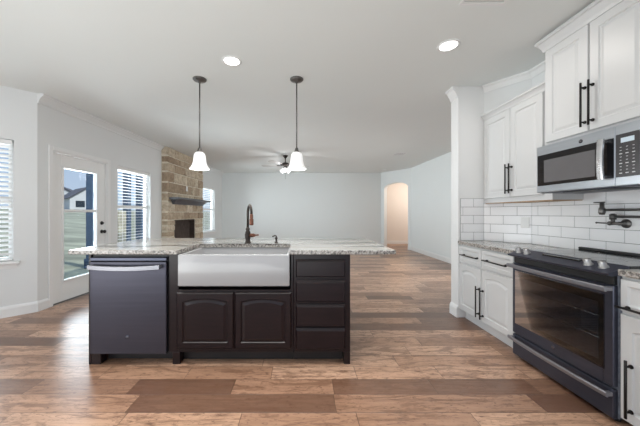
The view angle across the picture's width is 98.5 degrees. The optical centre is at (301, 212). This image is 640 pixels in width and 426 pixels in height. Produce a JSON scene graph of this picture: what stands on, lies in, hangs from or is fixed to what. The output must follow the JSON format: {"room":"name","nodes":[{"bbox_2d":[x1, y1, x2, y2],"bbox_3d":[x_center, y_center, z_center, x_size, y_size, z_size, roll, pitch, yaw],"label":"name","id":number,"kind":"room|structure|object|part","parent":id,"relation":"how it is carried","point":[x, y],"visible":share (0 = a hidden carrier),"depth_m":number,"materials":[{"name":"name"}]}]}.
{"room":"kitchen","nodes":[
{"label":"kitchen","id":0,"kind":"room"},
{"bbox_2d":[0,85,36,306],"bbox_3d":[-4.218,-0.133,2.678,0.150,2.745,2.362,0,0,45],"label":"wall","id":1,"kind":"structure","parent":0,"point":[18,108],"depth_m":3.37,"materials":[{"name":"paint"}]},
{"bbox_2d":[0,141,19,269],"bbox_3d":[-3.874,-0.107,2.976,0.175,1.545,1.145,0,0,45],"label":"window","id":2,"kind":"structure","parent":1,"relation":"in","point":[11,264],"depth_m":3.35,"materials":[{"name":"white paint"}]},
{"bbox_2d":[0,139,11,260],"bbox_3d":[-3.869,-0.152,2.970,0.056,1.448,1.021,0,0,45],"label":"window blind","id":3,"kind":"object","parent":2,"relation":"attached to","point":[6,143],"visible":1,"depth_m":3.29,"materials":[{"name":"white plastic"}]},
{"bbox_3d":[-3.853,0.622,2.954,0.115,0.087,1.145,0,0,45],"label":"sill","id":4,"kind":"part","parent":2,"relation":"part of","materials":[{"name":"white paint"}]},
{"bbox_2d":[0,298,48,318],"bbox_3d":[-4.121,1.175,2.660,0.102,0.130,2.473,0,0,43],"label":"baseboard","id":5,"kind":"structure","parent":1,"relation":"attached to","point":[25,308],"depth_m":3.37,"materials":[{"name":"white paint"}]},
{"bbox_2d":[37,103,221,300],"bbox_3d":[-3.232,-0.133,6.869,0.150,2.745,6.819,0,0,3],"label":"wall","id":6,"kind":"structure","parent":0,"point":[56,128],"depth_m":4.45,"materials":[{"name":"paint"}]},
{"bbox_2d":[53,153,105,305],"bbox_3d":[-3.326,0.212,4.139,0.139,2.055,0.966,0,0,3],"label":"door","id":7,"kind":"structure","parent":6,"relation":"in","point":[70,288],"depth_m":3.91,"materials":[{"name":"white paint"}]},
{"bbox_2d":[48,145,110,307],"bbox_3d":[-3.337,0.173,4.140,0.118,2.133,1.082,0,0,3],"label":"trim","id":8,"kind":"structure","parent":6,"relation":"attached to","point":[51,149],"depth_m":3.67,"materials":[{"name":"white paint"}]},
{"bbox_2d":[37,93,163,150],"bbox_3d":[-3.218,-1.447,4.833,0.084,0.114,2.754,0,0,3],"label":"trim","id":9,"kind":"structure","parent":6,"relation":"attached to","point":[42,98],"depth_m":4.23,"materials":[{"name":"paint"}]},
{"bbox_2d":[118,175,146,237],"bbox_3d":[-3.277,-0.068,5.342,0.175,1.545,1.061,0,0,3],"label":"window","id":10,"kind":"structure","parent":6,"relation":"in","point":[143,207],"depth_m":5.78,"materials":[{"name":"white paint"}]},
{"bbox_2d":[118,166,149,241],"bbox_3d":[-3.269,-0.112,5.342,0.056,1.448,0.937,0,0,3],"label":"window blind","id":11,"kind":"object","parent":10,"relation":"attached to","point":[127,170],"visible":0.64,"depth_m":5.16,"materials":[{"name":"white plastic"}]},
{"bbox_3d":[-3.244,-0.095,5.340,0.002,1.390,0.685,0,0,3],"label":"ladder cord","id":12,"kind":"part","parent":11,"relation":"part of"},
{"bbox_2d":[203,190,215,235],"bbox_3d":[-3.091,-0.068,9.022,0.175,1.545,1.101,0,0,3],"label":"window","id":13,"kind":"structure","parent":6,"relation":"in","point":[209,232],"depth_m":9.48,"materials":[{"name":"white paint"}]},
{"bbox_2d":[203,186,213,232],"bbox_3d":[-3.082,-0.112,9.022,0.056,1.448,0.977,0,0,3],"label":"window blind","id":14,"kind":"object","parent":13,"relation":"attached to","point":[205,188],"visible":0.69,"depth_m":9.04,"materials":[{"name":"white plastic"}]},
{"bbox_3d":[-3.061,0.661,9.021,0.115,0.087,1.101,0,0,3],"label":"sill","id":15,"kind":"part","parent":13,"relation":"part of","materials":[{"name":"white paint"}]},
{"bbox_2d":[207,165,223,175],"bbox_3d":[-2.997,-1.447,9.208,0.084,0.114,2.103,0,0,3],"label":"trim","id":16,"kind":"structure","parent":6,"relation":"attached to","point":[214,170],"depth_m":9.51,"materials":[{"name":"paint"}]},
{"bbox_2d":[0,0,594,172],"bbox_3d":[0.600,-1.580,4.500,11.200,0.150,15.000,0,0,0],"label":"ceiling","id":17,"kind":"structure","parent":0,"point":[374,85],"depth_m":2.81,"materials":[{"name":"paint"}]},
{"bbox_2d":[189,76,209,170],"bbox_3d":[-1.150,-0.998,3.090,0.220,1.012,0.220,0,0,0],"label":"pendant light","id":18,"kind":"object","parent":17,"relation":"hanging from","point":[199,163],"visible":1,"depth_m":3.05,"materials":[{"name":"white glass"}]},
{"bbox_3d":[-1.150,-1.093,3.090,0.015,0.745,0.015,0,0,0],"label":"rod","id":19,"kind":"part","parent":18,"relation":"part of","materials":[{"name":"grey metal"}]},
{"bbox_3d":[-1.150,-0.588,3.090,0.220,0.191,0.220,0,0,0],"label":"lamp shade","id":20,"kind":"part","parent":18,"relation":"part of","materials":[{"name":"white glass"}]},
{"bbox_2d":[222,55,240,66],"bbox_3d":[-0.695,-1.500,2.720,0.190,0.008,0.190,0,0,0],"label":"recessed light","id":21,"kind":"object","parent":17,"relation":"in","point":[229,60],"visible":1,"depth_m":2.71,"materials":[{"name":"white paint"}]},
{"bbox_2d":[262,155,291,172],"bbox_3d":[-0.442,-1.194,7.246,1.272,0.619,1.236,0,0,0],"label":"ceiling fan","id":22,"kind":"object","parent":17,"relation":"hanging from","point":[285,164],"visible":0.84,"depth_m":7.15,"materials":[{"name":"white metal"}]},
{"bbox_3d":[-0.838,-1.264,7.311,0.495,0.033,0.132,0,0,15],"label":"blade","id":23,"kind":"part","parent":22,"relation":"part of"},
{"bbox_3d":[-0.665,-1.264,6.851,0.132,0.033,0.495,0,0,33],"label":"blade","id":24,"kind":"part","parent":22,"relation":"part of","materials":[{"name":"white"}]},
{"bbox_2d":[287,76,305,170],"bbox_3d":[-0.060,-0.998,3.090,0.220,1.012,0.220,0,0,0],"label":"pendant light","id":25,"kind":"object","parent":17,"relation":"hanging from","point":[296,162],"visible":1,"depth_m":3.05,"materials":[{"name":"white glass"}]},
{"bbox_3d":[-0.060,-1.093,3.090,0.015,0.745,0.015,0,0,0],"label":"rod","id":26,"kind":"part","parent":25,"relation":"part of","materials":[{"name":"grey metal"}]},
{"bbox_3d":[-0.060,-0.588,3.090,0.220,0.191,0.220,0,0,0],"label":"lamp shade","id":27,"kind":"part","parent":25,"relation":"part of","materials":[{"name":"white glass"}]},
{"bbox_2d":[437,39,460,51],"bbox_3d":[1.315,-1.500,2.470,0.190,0.008,0.190,0,0,0],"label":"recessed light","id":28,"kind":"object","parent":17,"relation":"in","point":[451,44],"visible":1,"depth_m":2.46,"materials":[{"name":"white paint"}]},
{"bbox_2d":[459,0,507,4],"bbox_3d":[1.290,-1.501,1.900,0.320,0.008,0.170,0,0,0],"label":"ceiling vent","id":29,"kind":"object","parent":17,"relation":"in","point":[463,2],"visible":1,"depth_m":1.96,"materials":[{"name":"white metal"}]},
{"bbox_2d":[222,173,380,242],"bbox_3d":[-0.018,-0.133,10.345,5.935,2.745,0.150,0,0,0],"label":"wall","id":30,"kind":"structure","parent":0,"point":[284,205],"depth_m":10.27,"materials":[{"name":"paint"}]},
{"bbox_2d":[0,244,632,425],"bbox_3d":[0.600,1.300,4.500,11.200,0.120,15.000,0,0,0],"label":"floor","id":31,"kind":"structure","parent":0,"point":[413,362],"depth_m":2.04,"materials":[{"name":"brown wood"}]},
{"bbox_2d":[89,254,106,363],"bbox_3d":[-1.697,0.788,2.555,0.098,0.904,0.610,0,0,0],"label":"island end panel","id":32,"kind":"object","parent":31,"relation":"on","point":[93,358],"visible":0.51,"depth_m":2.25,"materials":[{"name":"brown wood"}]},
{"bbox_3d":[-1.736,0.788,2.555,0.020,0.904,0.610,0,0,0],"label":"panel","id":33,"kind":"part","parent":32,"relation":"part of","materials":[{"name":"brown wood"}]},
{"bbox_2d":[87,254,172,357],"bbox_3d":[-1.410,0.790,2.503,0.624,0.891,0.662,0,0,0],"label":"dishwasher","id":34,"kind":"object","parent":31,"relation":"on","point":[129,293],"visible":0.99,"depth_m":2.23,"materials":[{"name":"grey metal"}]},
{"bbox_3d":[-1.424,0.439,2.201,0.572,0.044,0.058,0,0,0],"label":"handle","id":35,"kind":"part","parent":34,"relation":"part of","materials":[{"name":"silver metal"}]},
{"bbox_2d":[161,147,210,237],"bbox_3d":[-3.007,-0.132,7.183,0.558,2.743,1.922,0,0,3],"label":"fireplace","id":36,"kind":"object","parent":31,"relation":"on","point":[181,209],"visible":0.73,"depth_m":6.81,"materials":[{"name":"stone"}]},
{"bbox_2d":[169,197,210,205],"bbox_3d":[-2.848,-0.281,7.180,0.240,0.153,1.912,0,0,3],"label":"mantel shelf","id":37,"kind":"object","parent":36,"relation":"attached to","point":[173,201],"depth_m":6.84,"materials":[{"name":"grey paint"}]},
{"bbox_2d":[169,248,293,363],"bbox_3d":[-0.581,0.788,2.543,1.022,0.904,0.621,0,0,0],"label":"base cabinet","id":38,"kind":"object","parent":31,"relation":"on","point":[206,322],"visible":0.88,"depth_m":2.23,"materials":[{"name":"brown wood"}]},
{"bbox_3d":[-0.789,0.875,2.243,0.466,0.459,0.020,0,0,0],"label":"door","id":39,"kind":"part","parent":38,"relation":"part of","materials":[{"name":"brown wood"}]},
{"bbox_2d":[68,238,395,253],"bbox_3d":[-0.565,0.318,2.764,2.641,0.035,1.096,0,0,0],"label":"countertop","id":40,"kind":"structure","parent":38,"relation":"on","point":[144,245],"depth_m":2.54,"materials":[{"name":"stone"}]},
{"bbox_2d":[178,247,290,285],"bbox_3d":[-0.552,0.465,2.469,0.902,0.255,0.502,0,0,0],"label":"farmhouse sink","id":41,"kind":"object","parent":40,"relation":"in","point":[202,266],"visible":0.91,"depth_m":2.22,"materials":[{"name":"ceramic"}]},
{"bbox_2d":[245,204,258,242],"bbox_3d":[-0.519,0.106,2.715,0.153,0.389,0.132,0,0,25],"label":"kitchen faucet","id":42,"kind":"object","parent":40,"relation":"on","point":[248,235],"visible":0.99,"depth_m":2.74,"materials":[{"name":"brown metal"}]},
{"bbox_3d":[-0.516,0.031,2.708,0.025,0.239,0.152,0,0,-27],"label":"spout","id":43,"kind":"part","parent":42,"relation":"part of","materials":[{"name":"brown metal"}]},
{"bbox_3d":[-0.317,0.875,2.243,0.462,0.459,0.020,0,0,0],"label":"door","id":44,"kind":"part","parent":38,"relation":"part of","materials":[{"name":"brown wood"}]},
{"bbox_2d":[294,254,349,363],"bbox_3d":[0.164,0.788,2.543,0.463,0.904,0.621,0,0,0],"label":"base cabinet","id":45,"kind":"object","parent":31,"relation":"on","point":[321,281],"visible":0.91,"depth_m":2.23,"materials":[{"name":"brown wood"}]},
{"bbox_3d":[0.151,1.024,2.243,0.402,0.172,0.020,0,0,0],"label":"drawer","id":46,"kind":"part","parent":45,"relation":"part of","materials":[{"name":"brown wood"}]},
{"bbox_3d":[0.151,0.835,2.243,0.402,0.179,0.020,0,0,0],"label":"drawer","id":47,"kind":"part","parent":45,"relation":"part of","materials":[{"name":"brown wood"}]},
{"bbox_3d":[0.151,0.635,2.243,0.402,0.174,0.020,0,0,0],"label":"drawer","id":48,"kind":"part","parent":45,"relation":"part of","materials":[{"name":"brown wood"}]},
{"bbox_3d":[0.151,0.450,2.243,0.402,0.144,0.020,0,0,0],"label":"drawer","id":49,"kind":"part","parent":45,"relation":"part of","materials":[{"name":"brown wood"}]},
{"bbox_2d":[459,244,514,347],"bbox_3d":[2.120,0.802,2.827,0.620,0.873,0.858,0,0,0],"label":"base cabinet","id":50,"kind":"object","parent":31,"relation":"on","point":[485,279],"visible":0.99,"depth_m":2.75,"materials":[{"name":"white paint"}]},
{"bbox_3d":[1.831,0.478,3.018,0.041,0.023,0.305,0,0,0],"label":"handle","id":51,"kind":"part","parent":50,"relation":"part of","materials":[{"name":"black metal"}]},
{"bbox_3d":[1.861,0.473,3.047,0.020,0.183,0.393,0,0,0],"label":"drawer","id":52,"kind":"part","parent":50,"relation":"part of","materials":[{"name":"white paint"}]},
{"bbox_3d":[1.861,0.850,3.047,0.020,0.530,0.393,0,0,0],"label":"door","id":53,"kind":"part","parent":50,"relation":"part of","materials":[{"name":"white paint"}]},
{"bbox_3d":[1.831,0.927,2.880,0.041,0.325,0.023,0,0,0],"label":"handle","id":54,"kind":"part","parent":50,"relation":"part of","materials":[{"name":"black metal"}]},
{"bbox_3d":[1.831,0.927,2.812,0.041,0.325,0.023,0,0,0],"label":"handle","id":55,"kind":"part","parent":50,"relation":"part of","materials":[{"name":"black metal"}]},
{"bbox_3d":[1.831,0.478,2.620,0.041,0.023,0.324,0,0,0],"label":"handle","id":56,"kind":"part","parent":50,"relation":"part of","materials":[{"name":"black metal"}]},
{"bbox_3d":[1.861,0.473,2.624,0.020,0.183,0.429,0,0,0],"label":"drawer","id":57,"kind":"part","parent":50,"relation":"part of","materials":[{"name":"white paint"}]},
{"bbox_3d":[1.861,0.850,2.624,0.020,0.530,0.429,0,0,0],"label":"door","id":58,"kind":"part","parent":50,"relation":"part of","materials":[{"name":"white paint"}]},
{"bbox_2d":[458,241,564,253],"bbox_3d":[2.138,0.346,2.827,0.586,0.038,0.862,0,0,0],"label":"countertop","id":59,"kind":"structure","parent":50,"relation":"on","point":[504,247],"depth_m":2.77,"materials":[{"name":"white stone"}]},
{"bbox_2d":[506,247,639,421],"bbox_3d":[2.099,0.764,2.001,0.669,0.952,0.788,0,0,0],"label":"range","id":60,"kind":"object","parent":31,"relation":"on","point":[567,323],"visible":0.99,"depth_m":1.96,"materials":[{"name":"metal"}]},
{"bbox_3d":[1.845,0.316,2.337,0.055,0.055,0.050,0,0,0],"label":"knob","id":61,"kind":"part","parent":60,"relation":"part of","materials":[{"name":"metal"}]},
{"bbox_3d":[1.845,0.316,2.257,0.055,0.055,0.050,0,0,0],"label":"knob","id":62,"kind":"part","parent":60,"relation":"part of","materials":[{"name":"metal"}]},
{"bbox_3d":[1.799,1.068,2.001,0.058,0.028,0.774,0,0,0],"label":"handle","id":63,"kind":"part","parent":60,"relation":"part of","materials":[{"name":"grey metal"}]},
{"bbox_2d":[506,262,617,386],"bbox_3d":[1.811,0.727,2.001,0.094,0.598,0.774,0,0,0],"label":"oven","id":64,"kind":"object","parent":60,"relation":"in","point":[603,369],"depth_m":1.83,"materials":[{"name":"black glass"}]},
{"bbox_2d":[526,290,597,337],"bbox_3d":[2.118,0.730,2.001,0.428,0.148,0.668,0,0,0],"label":"oven rack","id":65,"kind":"object","parent":60,"relation":"in","point":[539,301],"depth_m":2.27,"materials":[{"name":"metal"}]},
{"bbox_3d":[1.843,1.126,2.001,0.030,0.172,0.774,0,0,0],"label":"drawer","id":66,"kind":"part","parent":60,"relation":"part of","materials":[{"name":"metal"}]},
{"bbox_3d":[1.851,0.342,2.001,0.123,0.061,0.788,0,0,0],"label":"control panel","id":67,"kind":"part","parent":60,"relation":"part of","materials":[{"name":"metal"}]},
{"bbox_2d":[529,249,639,268],"bbox_3d":[2.163,0.325,2.001,0.500,0.028,0.782,0,0,0],"label":"cooktop","id":68,"kind":"object","parent":60,"relation":"in","point":[629,260],"depth_m":2.02,"materials":[{"name":"black glass"}]},
{"bbox_3d":[1.845,0.316,1.775,0.055,0.055,0.050,0,0,0],"label":"knob","id":69,"kind":"part","parent":60,"relation":"part of","materials":[{"name":"metal"}]},
{"bbox_3d":[1.845,0.316,1.685,0.055,0.055,0.050,0,0,0],"label":"knob","id":70,"kind":"part","parent":60,"relation":"part of","materials":[{"name":"metal"}]},
{"bbox_3d":[2.413,0.301,2.001,0.026,0.019,0.782,0,0,0],"label":"trim","id":71,"kind":"part","parent":60,"relation":"part of","materials":[{"name":"black plastic"}]},
{"bbox_2d":[614,276,639,425],"bbox_3d":[2.120,0.802,1.179,0.620,0.873,0.857,0,0,0],"label":"base cabinet","id":72,"kind":"object","parent":31,"relation":"on","point":[630,287],"visible":0.99,"depth_m":1.54,"materials":[{"name":"white paint"}]},
{"bbox_3d":[1.831,0.540,1.423,0.041,0.023,0.345,0,0,0],"label":"handle","id":73,"kind":"part","parent":72,"relation":"part of","materials":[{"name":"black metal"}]},
{"bbox_2d":[618,269,639,279],"bbox_3d":[2.138,0.346,1.168,0.586,0.038,0.876,0,0,0],"label":"countertop","id":74,"kind":"structure","parent":72,"relation":"on","point":[630,273],"depth_m":1.56,"materials":[{"name":"white stone"}]},
{"bbox_3d":[1.831,0.993,1.545,0.041,0.325,0.023,0,0,0],"label":"handle","id":75,"kind":"part","parent":72,"relation":"part of","materials":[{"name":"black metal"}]},
{"bbox_3d":[1.861,0.473,1.181,0.020,0.183,0.841,0,0,0],"label":"drawer","id":76,"kind":"part","parent":72,"relation":"part of","materials":[{"name":"white paint"}]},
{"bbox_3d":[1.861,0.887,1.395,0.020,0.605,0.411,0,0,0],"label":"door","id":77,"kind":"part","parent":72,"relation":"part of","materials":[{"name":"white paint"}]},
{"bbox_2d":[381,168,410,245],"bbox_3d":[3.367,-0.133,9.779,0.160,2.745,1.279,0,0,-33],"label":"wall","id":78,"kind":"structure","parent":0,"point":[389,178],"depth_m":9.94,"materials":[{"name":"paint"}]},
{"bbox_2d":[387,183,407,240],"bbox_3d":[4.054,-0.133,11.100,3.104,2.745,0.150,0,0,3],"label":"wall","id":79,"kind":"structure","parent":0,"point":[397,193],"depth_m":11.04,"materials":[{"name":"paint"}]},
{"bbox_2d":[387,241,407,243],"bbox_3d":[4.100,1.175,11.014,2.563,0.130,0.016,0,0,3],"label":"baseboard","id":80,"kind":"structure","parent":79,"relation":"attached to","point":[388,242],"depth_m":11.02,"materials":[{"name":"white paint"}]},
{"bbox_2d":[411,152,450,257],"bbox_3d":[3.725,-0.133,6.300,0.150,2.745,5.800,0,0,0],"label":"wall","id":81,"kind":"structure","parent":0,"point":[431,179],"depth_m":7.69,"materials":[{"name":"paint"}]},
{"bbox_2d":[408,246,450,263],"bbox_3d":[3.610,1.175,6.356,0.080,0.130,5.892,0,0,0],"label":"baseboard","id":82,"kind":"structure","parent":81,"relation":"attached to","point":[430,254],"depth_m":7.72,"materials":[{"name":"white paint"}]},
{"bbox_2d":[459,86,483,316],"bbox_3d":[2.835,-0.133,3.340,1.930,2.745,0.140,0,0,0],"label":"wall","id":83,"kind":"structure","parent":0,"point":[471,97],"depth_m":3.27,"materials":[{"name":"white paint"}]},
{"bbox_2d":[445,86,459,317],"bbox_3d":[1.827,-0.132,3.341,0.086,2.744,0.158,0,0,0],"label":"trim","id":84,"kind":"structure","parent":83,"relation":"attached to","point":[453,93],"depth_m":3.32,"materials":[{"name":"white paint"}]},
{"bbox_2d":[484,78,531,243],"bbox_3d":[2.302,-0.133,3.094,0.276,2.745,0.353,0,0,0],"label":"wall","id":85,"kind":"structure","parent":0,"point":[493,98],"depth_m":3.12,"materials":[{"name":"paint"}]},
{"bbox_2d":[482,60,544,92],"bbox_3d":[2.355,-1.467,2.836,0.209,0.074,0.941,0,0,-17],"label":"trim","id":86,"kind":"structure","parent":85,"relation":"attached to","point":[540,67],"depth_m":3.00,"materials":[{"name":"white paint"}]},
{"bbox_2d":[532,71,565,248],"bbox_3d":[2.515,-0.133,0.135,0.150,2.745,6.270,0,0,0],"label":"wall","id":87,"kind":"structure","parent":0,"point":[539,78],"depth_m":2.84,"materials":[{"name":"paint"}]},
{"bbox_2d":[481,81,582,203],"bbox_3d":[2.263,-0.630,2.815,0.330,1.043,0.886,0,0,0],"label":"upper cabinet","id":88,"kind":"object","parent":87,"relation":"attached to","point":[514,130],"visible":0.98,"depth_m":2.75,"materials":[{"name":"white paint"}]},
{"bbox_3d":[2.149,-0.622,3.036,0.020,0.913,0.400,0,0,0],"label":"door","id":89,"kind":"part","parent":88,"relation":"part of","materials":[{"name":"white paint"}]},
{"bbox_3d":[2.119,-0.352,2.853,0.041,0.305,0.023,0,0,0],"label":"handle","id":90,"kind":"part","parent":88,"relation":"part of","materials":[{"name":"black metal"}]},
{"bbox_3d":[2.119,-0.352,2.803,0.041,0.305,0.023,0,0,0],"label":"handle","id":91,"kind":"part","parent":88,"relation":"part of","materials":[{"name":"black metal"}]},
{"bbox_3d":[2.137,-1.119,2.815,0.046,0.067,0.886,0,0,0],"label":"crown","id":92,"kind":"part","parent":88,"relation":"part of","materials":[{"name":"white paint"}]},
{"bbox_3d":[2.149,-0.622,2.638,0.020,0.913,0.380,0,0,0],"label":"door","id":93,"kind":"part","parent":88,"relation":"part of","materials":[{"name":"white paint"}]},
{"bbox_2d":[460,190,639,253],"bbox_3d":[2.390,0.077,1.982,0.476,0.500,2.727,0,0,-12],"label":"tile backsplash","id":94,"kind":"structure","parent":87,"relation":"attached to","point":[561,224],"depth_m":2.61,"materials":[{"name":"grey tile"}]},
{"bbox_2d":[521,217,528,227],"bbox_3d":[2.394,0.102,2.952,0.012,0.115,0.074,0,0,-38],"label":"wall outlet","id":95,"kind":"object","parent":94,"relation":"attached to","point":[524,220],"visible":1,"depth_m":2.95,"materials":[{"name":"white plastic"}]},
{"bbox_2d":[593,202,639,227],"bbox_3d":[2.377,0.013,1.923,0.107,0.202,0.601,0,0,0],"label":"pot filler","id":96,"kind":"object","parent":94,"relation":"attached to","point":[625,223],"visible":1,"depth_m":2.08,"materials":[{"name":"grey metal"}]},
{"bbox_3d":[2.358,-0.023,1.893,0.019,0.019,0.506,0,0,-3],"label":"arm","id":97,"kind":"part","parent":96,"relation":"part of","materials":[{"name":"grey metal"}]},
{"bbox_3d":[2.375,0.028,1.873,0.019,0.019,0.465,0,0,1],"label":"arm","id":98,"kind":"part","parent":96,"relation":"part of","materials":[{"name":"grey metal"}]},
{"bbox_2d":[534,0,639,144],"bbox_3d":[2.235,-1.022,1.983,0.409,0.917,0.866,0,0,0],"label":"upper cabinet","id":99,"kind":"object","parent":87,"relation":"attached to","point":[592,60],"visible":1,"depth_m":1.95,"materials":[{"name":"white paint"}]},
{"bbox_3d":[2.081,-0.984,2.168,0.020,0.777,0.348,0,0,0],"label":"door","id":100,"kind":"part","parent":99,"relation":"part of","materials":[{"name":"white paint"}]},
{"bbox_3d":[2.211,-1.430,1.983,0.338,0.100,0.866,0,0,0],"label":"crown","id":101,"kind":"part","parent":99,"relation":"part of","materials":[{"name":"white paint"}]},
{"bbox_3d":[2.051,-0.789,2.012,0.041,0.322,0.023,0,0,0],"label":"handle","id":102,"kind":"part","parent":99,"relation":"part of","materials":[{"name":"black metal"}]},
{"bbox_3d":[2.051,-0.789,1.957,0.041,0.322,0.023,0,0,0],"label":"handle","id":103,"kind":"part","parent":99,"relation":"part of","materials":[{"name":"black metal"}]},
{"bbox_3d":[2.081,-0.984,1.802,0.020,0.777,0.364,0,0,0],"label":"door","id":104,"kind":"part","parent":99,"relation":"part of","materials":[{"name":"white paint"}]},
{"bbox_2d":[537,119,639,192],"bbox_3d":[2.198,-0.362,1.991,0.456,0.400,0.758,0,0,0],"label":"microwave oven","id":105,"kind":"object","parent":87,"relation":"attached to","point":[605,160],"visible":1,"depth_m":1.91,"materials":[{"name":"metal"}]},
{"bbox_3d":[2.020,-0.357,2.070,0.003,0.258,0.576,0,0,0],"label":"door glass","id":106,"kind":"part","parent":105,"relation":"part of","materials":[{"name":"black glass"}]},
{"bbox_3d":[1.994,-0.355,1.830,0.049,0.270,0.042,0,0,0],"label":"handle","id":107,"kind":"part","parent":105,"relation":"part of","materials":[{"name":"metal"}]},
{"bbox_3d":[2.037,-0.367,1.694,0.029,0.390,0.163,0,0,0],"label":"control panel","id":108,"kind":"part","parent":105,"relation":"part of","materials":[{"name":"metal"}]},
{"label":"outside","id":109,"kind":"structure","parent":0,"visible":0},
{"bbox_2d":[0,209,209,278],"bbox_3d":[-56.800,0.440,63.000,106.400,3.600,150.000,0,0,0],"label":"lawn","id":110,"kind":"structure","parent":109,"point":[74,222],"depth_m":14.07,"materials":[{"name":"green plant"}]},
{"bbox_2d":[64,187,72,194],"bbox_3d":[-67.000,-3.850,78.000,14.700,6.780,15.762,0,0,0],"label":"neighbor house","id":111,"kind":"structure","parent":110,"relation":"on","point":[66,190],"depth_m":73.58,"materials":[{"name":"white"}]},
{"bbox_2d":[64,187,85,209],"bbox_3d":[-51.300,-3.150,64.000,10.600,5.380,7.100,0,0,38],"label":"neighbor house","id":112,"kind":"structure","parent":110,"relation":"on","point":[75,199],"depth_m":59.84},
{"bbox_2d":[84,173,93,268],"bbox_3d":[-5.300,-0.001,6.930,0.230,2.759,0.230,0,0,0],"label":"patio post","id":113,"kind":"object","parent":110,"relation":"on","point":[89,177],"visible":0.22,"depth_m":6.84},
{"bbox_2d":[118,212,125,241],"bbox_3d":[-5.000,0.659,7.420,0.380,1.439,0.380,0,0,0],"label":"patio post","id":114,"kind":"object","parent":110,"relation":"on","point":[119,216],"visible":0.07,"depth_m":7.37,"materials":[{"name":"stone"}]},
{"bbox_2d":[123,171,130,240],"bbox_3d":[-5.300,-0.001,8.320,0.230,2.759,0.230,0,0,0],"label":"patio post","id":115,"kind":"object","parent":110,"relation":"on","point":[128,174],"visible":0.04,"depth_m":8.27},
{"bbox_2d":[136,174,142,238],"bbox_3d":[-5.300,-0.001,8.980,0.230,2.759,0.230,0,0,0],"label":"patio post","id":116,"kind":"object","parent":110,"relation":"on","point":[139,218],"visible":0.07,"depth_m":8.89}
]}

